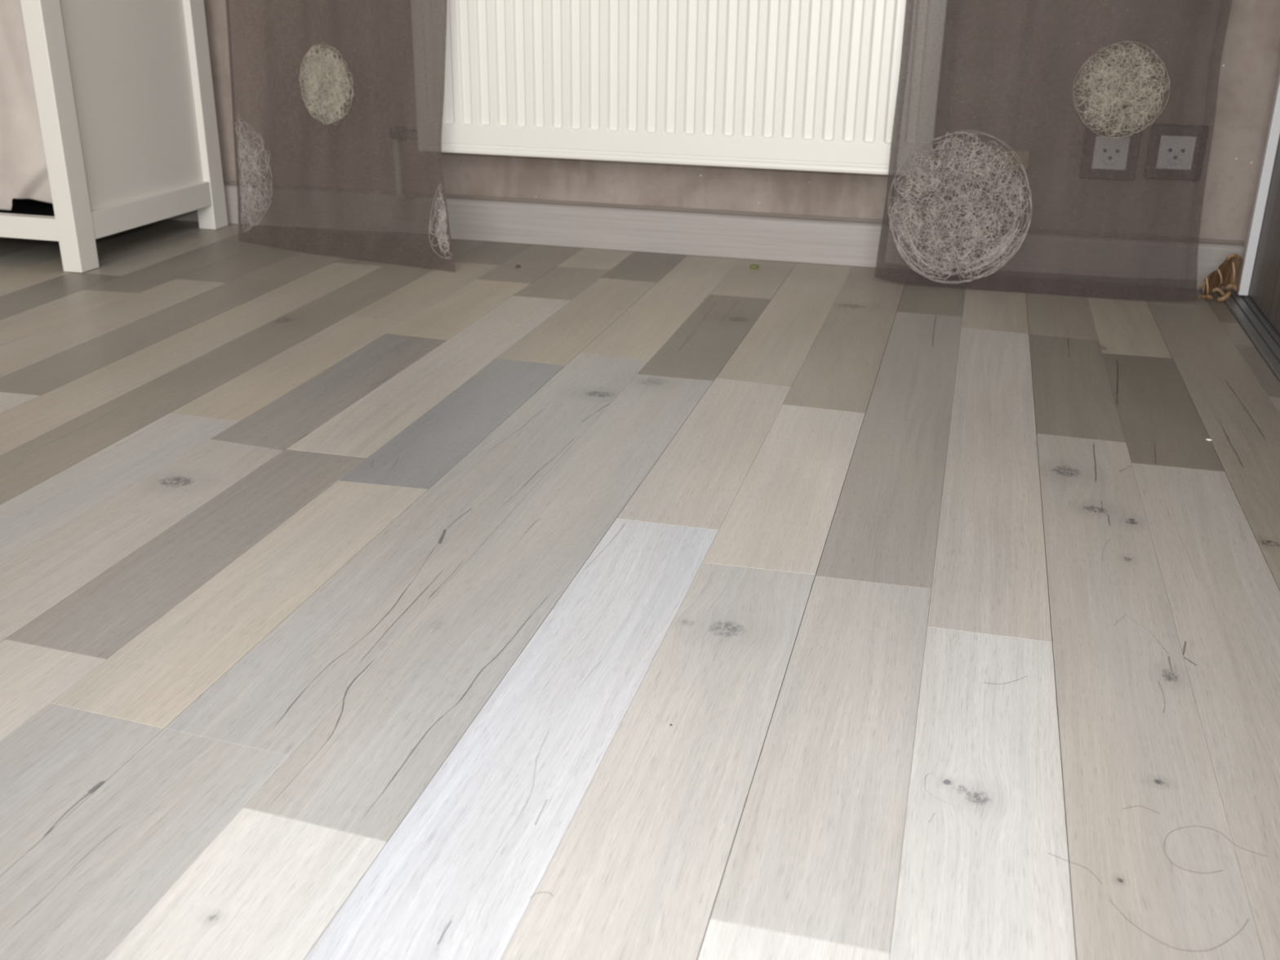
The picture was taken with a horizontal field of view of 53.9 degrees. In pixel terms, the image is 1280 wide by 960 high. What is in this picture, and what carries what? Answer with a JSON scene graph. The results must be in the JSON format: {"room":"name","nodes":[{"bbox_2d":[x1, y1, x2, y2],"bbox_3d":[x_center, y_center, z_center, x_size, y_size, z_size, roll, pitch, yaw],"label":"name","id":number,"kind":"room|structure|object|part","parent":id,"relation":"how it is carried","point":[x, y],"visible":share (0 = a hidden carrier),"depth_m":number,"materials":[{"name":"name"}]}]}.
{"room":"bedroom","nodes":[
{"label":"bedroom","id":0,"kind":"room"},
{"bbox_2d":[0,219,1279,959],"bbox_3d":[-0.970,0.359,0.421,3.020,0.060,4.600,6,23,13],"label":"floor","id":1,"kind":"structure","parent":0,"point":[350,608],"depth_m":1.00,"materials":[{"name":"grey wood"}]},
{"bbox_2d":[0,0,227,272],"bbox_3d":[-1.234,-0.877,2.187,0.804,0.902,0.459,6,23,13],"label":"base cabinet","id":2,"kind":"object","parent":1,"relation":"on","point":[124,92],"visible":0.99,"depth_m":2.14,"materials":[{"name":"white paint"}]},
{"bbox_2d":[0,0,53,210],"bbox_3d":[-1.274,-0.813,2.047,0.703,0.713,0.046,6,23,13],"label":"cloth bag","id":3,"kind":"object","parent":2,"relation":"in","point":[24,174],"visible":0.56,"depth_m":2.06,"materials":[{"name":"beige fabric"}]},
{"bbox_3d":[-1.237,-0.513,2.344,0.708,0.010,0.401,6,23,13],"label":"panel","id":4,"kind":"part","parent":2,"relation":"part of","materials":[{"name":"black"}]},
{"bbox_3d":[-1.291,-0.450,2.150,0.708,0.036,0.022,6,23,13],"label":"rail","id":5,"kind":"part","parent":2,"relation":"part of","materials":[{"name":"white paint"}]},
{"bbox_3d":[-0.924,-0.758,1.932,0.036,0.880,0.046,6,23,13],"label":"leg","id":6,"kind":"part","parent":2,"relation":"part of","materials":[{"name":"white paint"}]},
{"bbox_3d":[-0.873,-0.843,2.103,0.008,0.728,0.347,6,23,13],"label":"panel","id":7,"kind":"part","parent":2,"relation":"part of","materials":[{"name":"white paint"}]},
{"bbox_3d":[-0.873,-0.484,2.246,0.022,0.045,0.347,6,23,13],"label":"rail","id":8,"kind":"part","parent":2,"relation":"part of","materials":[{"name":"white paint"}]},
{"bbox_3d":[-0.823,-0.899,2.285,0.036,0.880,0.046,6,23,13],"label":"leg","id":9,"kind":"part","parent":2,"relation":"part of","materials":[{"name":"white paint"}]},
{"bbox_2d":[749,264,759,267],"bbox_3d":[0.198,-0.370,2.181,0.018,0.004,0.018,6,23,13],"label":"scrap","id":10,"kind":"object","parent":1,"relation":"on","point":[751,265],"visible":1,"depth_m":2.18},
{"bbox_2d":[1110,900,1248,951],"bbox_3d":[0.291,0.241,0.677,0.072,0.001,0.035,6,23,13],"label":"stray hair","id":11,"kind":"object","parent":1,"relation":"on","point":[1110,900],"visible":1,"depth_m":0.67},
{"bbox_2d":[1164,826,1266,873],"bbox_3d":[0.332,0.216,0.740,0.056,0.001,0.039,-8,24,-21],"label":"stray hair","id":12,"kind":"object","parent":1,"relation":"on","point":[1189,826],"visible":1,"depth_m":0.74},
{"bbox_2d":[1196,253,1243,302],"bbox_3d":[0.916,-0.321,1.986,0.061,0.075,0.034,6,23,13],"label":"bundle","id":13,"kind":"object","parent":1,"relation":"on","point":[1228,273],"visible":1,"depth_m":1.99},
{"bbox_2d":[168,0,1279,295],"bbox_3d":[-0.114,-1.565,1.944,3.550,2.510,0.120,6,23,13],"label":"wall","id":14,"kind":"structure","parent":0,"point":[1250,68],"depth_m":2.20,"materials":[{"name":"beige paint"}]},
{"bbox_2d":[441,0,906,174],"bbox_3d":[0.022,-0.791,2.090,0.954,0.704,0.103,6,23,13],"label":"radiator","id":15,"kind":"object","parent":14,"relation":"attached to","point":[799,85],"visible":0.84,"depth_m":2.08,"materials":[{"name":"metal"}]},
{"bbox_2d":[164,181,1244,289],"bbox_3d":[-0.395,-0.497,2.377,2.835,0.075,0.014,6,23,13],"label":"baseboard","id":16,"kind":"structure","parent":14,"relation":"attached to","point":[824,242],"depth_m":2.26,"materials":[{"name":"grey wood"}]},
{"bbox_2d":[1217,288,1279,382],"bbox_3d":[0.539,0.307,0.527,0.064,0.012,3.402,6,23,13],"label":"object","id":17,"kind":"structure","parent":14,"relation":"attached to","point":[1264,337],"depth_m":1.83,"materials":[{"name":"metal"}]},
{"bbox_2d":[1236,71,1279,334],"bbox_3d":[0.779,-1.117,0.841,0.032,2.392,1.612,6,23,13],"label":"door","id":18,"kind":"structure","parent":14,"relation":"in","point":[1260,275],"depth_m":1.92,"materials":[{"name":"white wood"}]},
{"bbox_3d":[-0.690,-1.932,-0.611,3.550,0.070,4.737,6,23,13],"label":"ceiling","id":19,"kind":"structure","parent":0,"visible":0},
{"bbox_3d":[-0.051,-2.624,1.288,2.050,0.054,0.014,6,23,13],"label":"rail","id":20,"kind":"object","parent":19,"relation":"attached to","visible":0},
{"bbox_2d":[225,0,455,271],"bbox_3d":[-0.507,-1.511,1.787,0.483,2.393,0.151,6,23,13],"label":"sheer curtain","id":21,"kind":"object","parent":20,"relation":"hanging from","point":[338,104],"visible":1,"depth_m":2.19,"materials":[{"name":"grey fabric"}]},
{"bbox_2d":[874,0,1231,301],"bbox_3d":[0.645,-1.409,1.575,0.502,2.394,0.027,6,23,12],"label":"sheer curtain","id":22,"kind":"object","parent":20,"relation":"hanging from","point":[1051,147],"visible":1,"depth_m":1.94,"materials":[{"name":"grey fabric"}]}
]}

